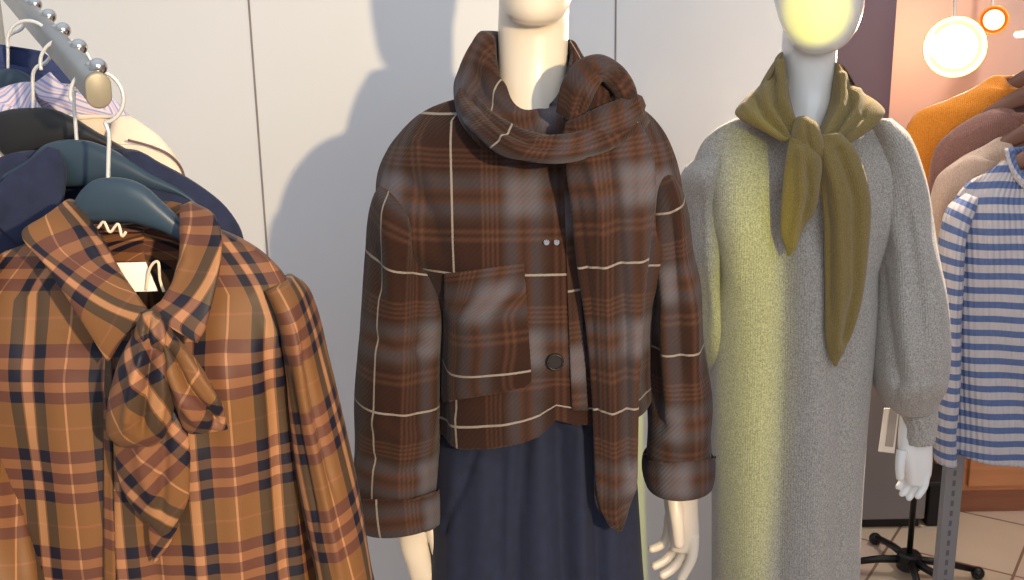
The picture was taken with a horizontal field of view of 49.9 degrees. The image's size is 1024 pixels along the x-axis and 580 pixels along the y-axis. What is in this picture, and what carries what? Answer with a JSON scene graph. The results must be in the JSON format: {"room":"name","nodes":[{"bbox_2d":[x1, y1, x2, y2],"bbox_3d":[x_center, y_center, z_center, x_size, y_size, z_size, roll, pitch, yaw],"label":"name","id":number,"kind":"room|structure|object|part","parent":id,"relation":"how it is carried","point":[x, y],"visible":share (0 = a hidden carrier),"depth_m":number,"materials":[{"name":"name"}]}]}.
{"room":"clothing store","nodes":[
{"label":"clothing store","id":0,"kind":"room"},
{"bbox_2d":[0,0,782,579],"bbox_3d":[-1.002,-0.422,2.340,3.209,2.700,0.050,-1,15,0],"label":"wall","id":1,"kind":"structure","parent":0,"point":[337,81],"depth_m":2.31,"materials":[{"name":"white paint"}]},
{"bbox_2d":[248,0,267,255],"bbox_3d":[-0.541,-0.423,2.316,0.004,2.700,0.002,-1,15,0],"label":"trim","id":2,"kind":"structure","parent":1,"relation":"attached to","point":[249,13],"depth_m":2.33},
{"bbox_2d":[614,0,616,60],"bbox_3d":[0.217,-0.435,2.316,0.004,2.700,0.002,-1,15,0],"label":"trim","id":3,"kind":"structure","parent":1,"relation":"attached to","point":[615,0],"depth_m":2.28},
{"bbox_2d":[836,0,896,117],"bbox_3d":[0.835,-0.687,3.235,0.434,2.700,0.400,-1,15,0],"label":"wall","id":4,"kind":"structure","parent":0,"point":[867,57],"depth_m":3.04,"materials":[{"name":"paint"}]},
{"bbox_2d":[860,511,1023,579],"bbox_3d":[0.318,1.134,1.746,5.800,0.050,4.400,-1,15,0],"label":"floor","id":5,"kind":"structure","parent":0,"point":[992,541],"depth_m":3.13,"materials":[{"name":"tile"}]},
{"bbox_2d":[0,0,111,108],"bbox_3d":[-0.782,0.182,1.797,0.253,1.800,1.303,-7,16,-23],"label":"display rack","id":6,"kind":"object","parent":5,"relation":"on","point":[91,81],"visible":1,"depth_m":1.24,"materials":[{"name":"metal"}]},
{"bbox_3d":[-0.948,0.080,2.159,0.040,1.780,0.040,-1,15,0],"label":"upright post","id":7,"kind":"part","parent":6,"relation":"part of","materials":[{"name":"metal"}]},
{"bbox_2d":[0,25,37,87],"bbox_3d":[-0.729,-0.336,1.571,0.198,0.170,0.024,-1,15,0],"label":"clothes hanger","id":8,"kind":"object","parent":6,"relation":"hanging from","point":[8,76],"visible":0.38,"depth_m":1.57,"materials":[{"name":"plastic"}]},
{"bbox_2d":[0,44,70,83],"bbox_3d":[-0.770,-0.025,1.686,0.301,0.687,0.041,-1,15,0],"label":"shirt","id":9,"kind":"object","parent":8,"relation":"hanging from","point":[23,59],"visible":0.06,"depth_m":1.60,"materials":[{"name":"fabric"}]},
{"bbox_2d":[0,19,123,154],"bbox_3d":[-0.601,-0.245,1.379,0.228,0.184,0.024,-1,15,0],"label":"clothes hanger","id":10,"kind":"object","parent":6,"relation":"hanging from","point":[21,129],"visible":0.62,"depth_m":1.38,"materials":[{"name":"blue plastic"}]},
{"bbox_2d":[0,72,129,115],"bbox_3d":[-0.669,0.028,1.571,0.337,0.667,0.072,0,15,4],"label":"striped shirt","id":11,"kind":"object","parent":6,"relation":"hanging from","point":[51,93],"visible":0.19,"depth_m":1.46,"materials":[{"name":"white fabric"}]},
{"bbox_2d":[0,114,184,175],"bbox_3d":[-0.606,0.083,1.498,0.370,0.634,0.064,-1,15,0],"label":"shirt","id":12,"kind":"object","parent":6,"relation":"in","point":[127,131],"visible":0.1,"depth_m":1.42,"materials":[{"name":"fabric"}]},
{"bbox_2d":[2,39,194,201],"bbox_3d":[-0.516,-0.189,1.316,0.304,0.220,0.024,-1,15,0],"label":"clothes hanger","id":13,"kind":"object","parent":6,"relation":"hanging from","point":[85,161],"visible":0.63,"depth_m":1.32,"materials":[{"name":"plastic"}]},
{"bbox_2d":[0,146,242,253],"bbox_3d":[-0.554,0.199,1.419,0.454,0.772,0.101,-1,15,0],"label":"navy top","id":14,"kind":"object","parent":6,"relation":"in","point":[37,187],"visible":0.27,"depth_m":1.30,"materials":[{"name":"blue fabric"}]},
{"bbox_2d":[68,71,178,239],"bbox_3d":[-0.430,-0.141,1.195,0.179,0.197,0.024,-1,15,0],"label":"clothes hanger","id":15,"kind":"object","parent":6,"relation":"hanging from","point":[108,199],"visible":0.73,"depth_m":1.20,"materials":[{"name":"plastic"}]},
{"bbox_2d":[0,199,374,579],"bbox_3d":[-0.412,0.228,1.265,0.538,0.667,0.246,1,15,8],"label":"blouse","id":16,"kind":"object","parent":15,"relation":"hanging from","point":[194,429],"visible":0.95,"depth_m":1.21,"materials":[{"name":"orange fabric"}]},
{"bbox_2d":[97,220,164,291],"bbox_3d":[-0.409,-0.036,1.184,0.069,0.080,0.018,-1,15,0],"label":"tag","id":17,"kind":"object","parent":16,"relation":"hanging from","point":[138,275],"visible":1,"depth_m":1.19,"materials":[{"name":"white paper"}]},
{"bbox_2d":[399,0,698,579],"bbox_3d":[0.044,0.228,1.735,0.380,1.715,0.380,-14,20,-41],"label":"mannequin","id":18,"kind":"object","parent":5,"relation":"on","point":[532,34],"visible":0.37,"depth_m":1.56},
{"bbox_2d":[354,99,715,537],"bbox_3d":[0.026,0.040,1.677,0.576,0.662,0.261,-1,15,0],"label":"jacket","id":19,"kind":"object","parent":18,"relation":"on","point":[472,334],"visible":0.88,"depth_m":1.58,"materials":[{"name":"fabric"}]},
{"bbox_2d":[431,421,643,579],"bbox_3d":[0.043,0.583,1.823,0.368,0.867,0.232,-1,15,0],"label":"skirt","id":20,"kind":"object","parent":18,"relation":"on","point":[528,510],"visible":0.52,"depth_m":1.67,"materials":[{"name":"blue fabric"}]},
{"bbox_2d":[453,31,655,531],"bbox_3d":[0.057,-0.013,1.618,0.276,0.716,0.297,-1,15,0],"label":"scarf","id":21,"kind":"object","parent":18,"relation":"attached to","point":[597,120],"visible":0.9,"depth_m":1.49,"materials":[{"name":"fabric"}]},
{"bbox_2d":[774,0,932,500],"bbox_3d":[0.547,0.162,2.030,0.380,1.678,0.380,-10,17,-30],"label":"mannequin","id":22,"kind":"object","parent":5,"relation":"on","point":[814,31],"visible":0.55,"depth_m":1.86},
{"bbox_2d":[735,52,884,366],"bbox_3d":[0.525,-0.143,1.905,0.220,0.527,0.262,13,20,42],"label":"neckerchief","id":23,"kind":"object","parent":22,"relation":"attached to","point":[825,154],"visible":0.96,"depth_m":1.81,"materials":[{"name":"green fabric"}]},
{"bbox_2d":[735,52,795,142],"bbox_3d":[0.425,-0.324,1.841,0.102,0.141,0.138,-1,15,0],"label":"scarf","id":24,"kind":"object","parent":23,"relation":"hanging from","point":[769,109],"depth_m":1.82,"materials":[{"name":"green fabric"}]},
{"bbox_2d":[820,62,884,142],"bbox_3d":[0.565,-0.305,1.827,0.099,0.140,0.150,7,17,28],"label":"scarf","id":25,"kind":"object","parent":23,"relation":"hanging from","point":[851,113],"depth_m":1.82,"materials":[{"name":"green fabric"}]},
{"bbox_2d":[681,118,951,579],"bbox_3d":[0.546,0.299,2.062,0.488,1.273,0.250,2,15,12],"label":"dress","id":26,"kind":"object","parent":22,"relation":"on","point":[789,432],"visible":0.9,"depth_m":1.92,"materials":[{"name":"grey fabric"}]},
{"bbox_2d":[878,408,898,452],"bbox_3d":[0.729,0.273,2.130,0.034,0.095,0.004,-1,15,0],"label":"light switch","id":27,"kind":"object","parent":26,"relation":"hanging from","point":[887,441],"visible":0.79,"depth_m":2.13,"materials":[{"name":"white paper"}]},
{"bbox_2d":[862,382,925,526],"bbox_3d":[1.113,0.378,3.218,0.199,0.640,0.136,-1,15,0],"label":"wall","id":28,"kind":"structure","parent":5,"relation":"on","point":[883,506],"depth_m":3.21,"materials":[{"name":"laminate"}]},
{"bbox_2d":[861,497,984,579],"bbox_3d":[1.061,0.410,2.858,0.353,0.762,0.286,13,20,42],"label":"pole stand","id":29,"kind":"object","parent":5,"relation":"on","point":[909,560],"visible":0.61,"depth_m":2.95,"materials":[{"name":"black metal"}]},
{"bbox_3d":[0.986,0.732,2.980,0.172,0.041,0.022,1,15,8],"label":"leg","id":30,"kind":"part","parent":29,"relation":"part of","materials":[{"name":"black metal"}]},
{"bbox_3d":[1.056,0.713,3.049,0.022,0.041,0.172,-3,15,-9],"label":"leg","id":31,"kind":"part","parent":29,"relation":"part of","materials":[{"name":"black metal"}]},
{"bbox_3d":[1.060,0.755,2.886,0.022,0.041,0.172,1,15,7],"label":"leg","id":32,"kind":"part","parent":29,"relation":"part of","materials":[{"name":"black metal"}]},
{"bbox_3d":[1.114,0.752,2.897,0.022,0.041,0.172,-10,17,-30],"label":"leg","id":33,"kind":"part","parent":29,"relation":"part of","materials":[{"name":"black metal"}]},
{"bbox_3d":[1.155,0.736,2.955,0.172,0.041,0.022,1,15,8],"label":"leg","id":34,"kind":"part","parent":29,"relation":"part of","materials":[{"name":"black metal"}]},
{"bbox_2d":[922,464,941,525],"bbox_3d":[1.266,0.613,3.288,0.096,0.145,0.130,-1,15,0],"label":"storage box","id":35,"kind":"object","parent":5,"relation":"on","point":[930,518],"visible":0.23,"depth_m":3.24,"materials":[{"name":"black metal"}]},
{"bbox_3d":[1.265,0.550,3.272,0.096,0.015,0.130,-1,15,0],"label":"box lid","id":36,"kind":"part","parent":35,"relation":"part of","materials":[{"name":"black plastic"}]},
{"bbox_2d":[932,455,1023,511],"bbox_3d":[1.892,0.248,3.391,1.120,0.780,0.351,-1,15,0],"label":"base cabinet","id":37,"kind":"object","parent":5,"relation":"on","point":[985,487],"visible":0.14,"depth_m":3.32,"materials":[{"name":"orange wood"}]},
{"bbox_3d":[1.532,0.277,3.224,0.340,0.640,0.016,-1,15,0],"label":"cabinet door","id":38,"kind":"part","parent":37,"relation":"part of","materials":[{"name":"orange wood"}]},
{"bbox_2d":[932,28,1023,579],"bbox_3d":[1.368,0.141,2.472,0.788,1.467,0.556,-1,15,0],"label":"rack","id":39,"kind":"object","parent":5,"relation":"on","point":[951,479],"visible":0.24,"depth_m":2.53,"materials":[{"name":"metal"}]},
{"bbox_3d":[1.005,0.343,2.493,0.041,1.020,0.024,-1,15,0],"label":"slotted post","id":40,"kind":"part","parent":39,"relation":"part of","materials":[{"name":"metal"}]},
{"bbox_2d":[979,86,1023,113],"bbox_3d":[1.127,-0.453,2.325,0.308,0.233,0.017,-1,15,0],"label":"clothes hanger","id":41,"kind":"object","parent":39,"relation":"hanging from","point":[1013,100],"visible":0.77,"depth_m":2.33,"materials":[{"name":"brown wood"}]},
{"bbox_2d":[929,106,1023,196],"bbox_3d":[1.173,-0.072,2.426,0.535,0.678,0.089,-1,15,0],"label":"sweater","id":42,"kind":"object","parent":41,"relation":"hanging from","point":[981,129],"visible":0.25,"depth_m":2.33,"materials":[{"name":"fabric"}]},
{"bbox_2d":[1000,124,1023,146],"bbox_3d":[1.108,-0.401,2.245,0.299,0.295,0.017,-1,15,0],"label":"clothes hanger","id":43,"kind":"object","parent":39,"relation":"hanging from","point":[1015,137],"visible":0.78,"depth_m":2.26,"materials":[{"name":"brown wood"}]},
{"bbox_2d":[930,137,1023,244],"bbox_3d":[1.141,-0.013,2.349,0.526,0.630,0.088,-1,15,0],"label":"sweater","id":44,"kind":"object","parent":43,"relation":"hanging from","point":[950,181],"visible":0.17,"depth_m":2.27,"materials":[{"name":"fabric"}]},
{"bbox_2d":[1007,70,1023,87],"bbox_3d":[1.196,-0.495,2.417,0.320,0.194,0.017,-1,15,0],"label":"clothes hanger","id":45,"kind":"object","parent":39,"relation":"hanging from","point":[1017,80],"visible":0.33,"depth_m":2.42,"materials":[{"name":"brown wood"}]},
{"bbox_2d":[906,75,1017,187],"bbox_3d":[1.194,-0.104,2.520,0.619,0.768,0.100,-1,15,0],"label":"sweater","id":46,"kind":"object","parent":45,"relation":"hanging from","point":[930,124],"visible":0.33,"depth_m":2.42,"materials":[{"name":"orange fabric"}]},
{"bbox_3d":[1.100,-0.537,2.293,0.025,0.049,0.522,3,15,16],"label":"hanging rail","id":47,"kind":"part","parent":39,"relation":"part of","materials":[{"name":"metal"}]},
{"bbox_2d":[1015,151,1023,169],"bbox_3d":[1.088,-0.364,2.162,0.288,0.328,0.017,-1,15,0],"label":"clothes hanger","id":48,"kind":"object","parent":39,"relation":"hanging from","point":[1019,158],"visible":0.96,"depth_m":2.18,"materials":[{"name":"brown wood"}]},
{"bbox_2d":[933,147,1023,468],"bbox_3d":[1.117,0.039,2.265,0.514,0.662,0.134,-1,15,0],"label":"striped sweater","id":49,"kind":"object","parent":48,"relation":"hanging from","point":[981,239],"visible":0.8,"depth_m":2.22,"materials":[{"name":"blue fabric"}]},
{"bbox_2d":[889,0,1023,129],"bbox_3d":[2.110,-0.745,3.380,2.156,2.700,0.100,-1,15,0],"label":"wall","id":50,"kind":"structure","parent":0,"point":[915,87],"depth_m":3.33,"materials":[{"name":"paint"}]},
{"bbox_3d":[0.270,-1.822,2.573,5.800,0.050,1.100,-1,15,0],"label":"ceiling","id":51,"kind":"structure","parent":0,"visible":0},
{"bbox_2d":[923,0,987,77],"bbox_3d":[1.177,-1.210,2.838,0.159,1.298,0.171,-1,15,0],"label":"pendant lamp","id":52,"kind":"object","parent":51,"relation":"hanging from","point":[955,46],"visible":1,"depth_m":2.94,"materials":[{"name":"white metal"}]},
{"bbox_3d":[1.194,-1.262,2.893,0.054,1.224,0.025,8,17,31],"label":"lamp arm","id":53,"kind":"part","parent":52,"relation":"part of","materials":[{"name":"white metal"}]},
{"bbox_3d":[1.189,-0.653,2.955,0.115,0.115,0.115,-1,15,0],"label":"bulb","id":54,"kind":"part","parent":52,"relation":"part of","materials":[{"name":"white glass"}]},
{"bbox_2d":[979,0,1009,34],"bbox_3d":[1.369,-1.317,3.030,0.082,1.193,0.140,2,15,12],"label":"ceiling spotlight","id":55,"kind":"object","parent":51,"relation":"hanging from","point":[994,19],"visible":1,"depth_m":3.12,"materials":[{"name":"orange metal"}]},
{"bbox_3d":[1.372,-0.769,3.132,0.058,0.058,0.058,-1,15,0],"label":"bulb","id":56,"kind":"part","parent":55,"relation":"part of","materials":[{"name":"white glass"}]}
]}

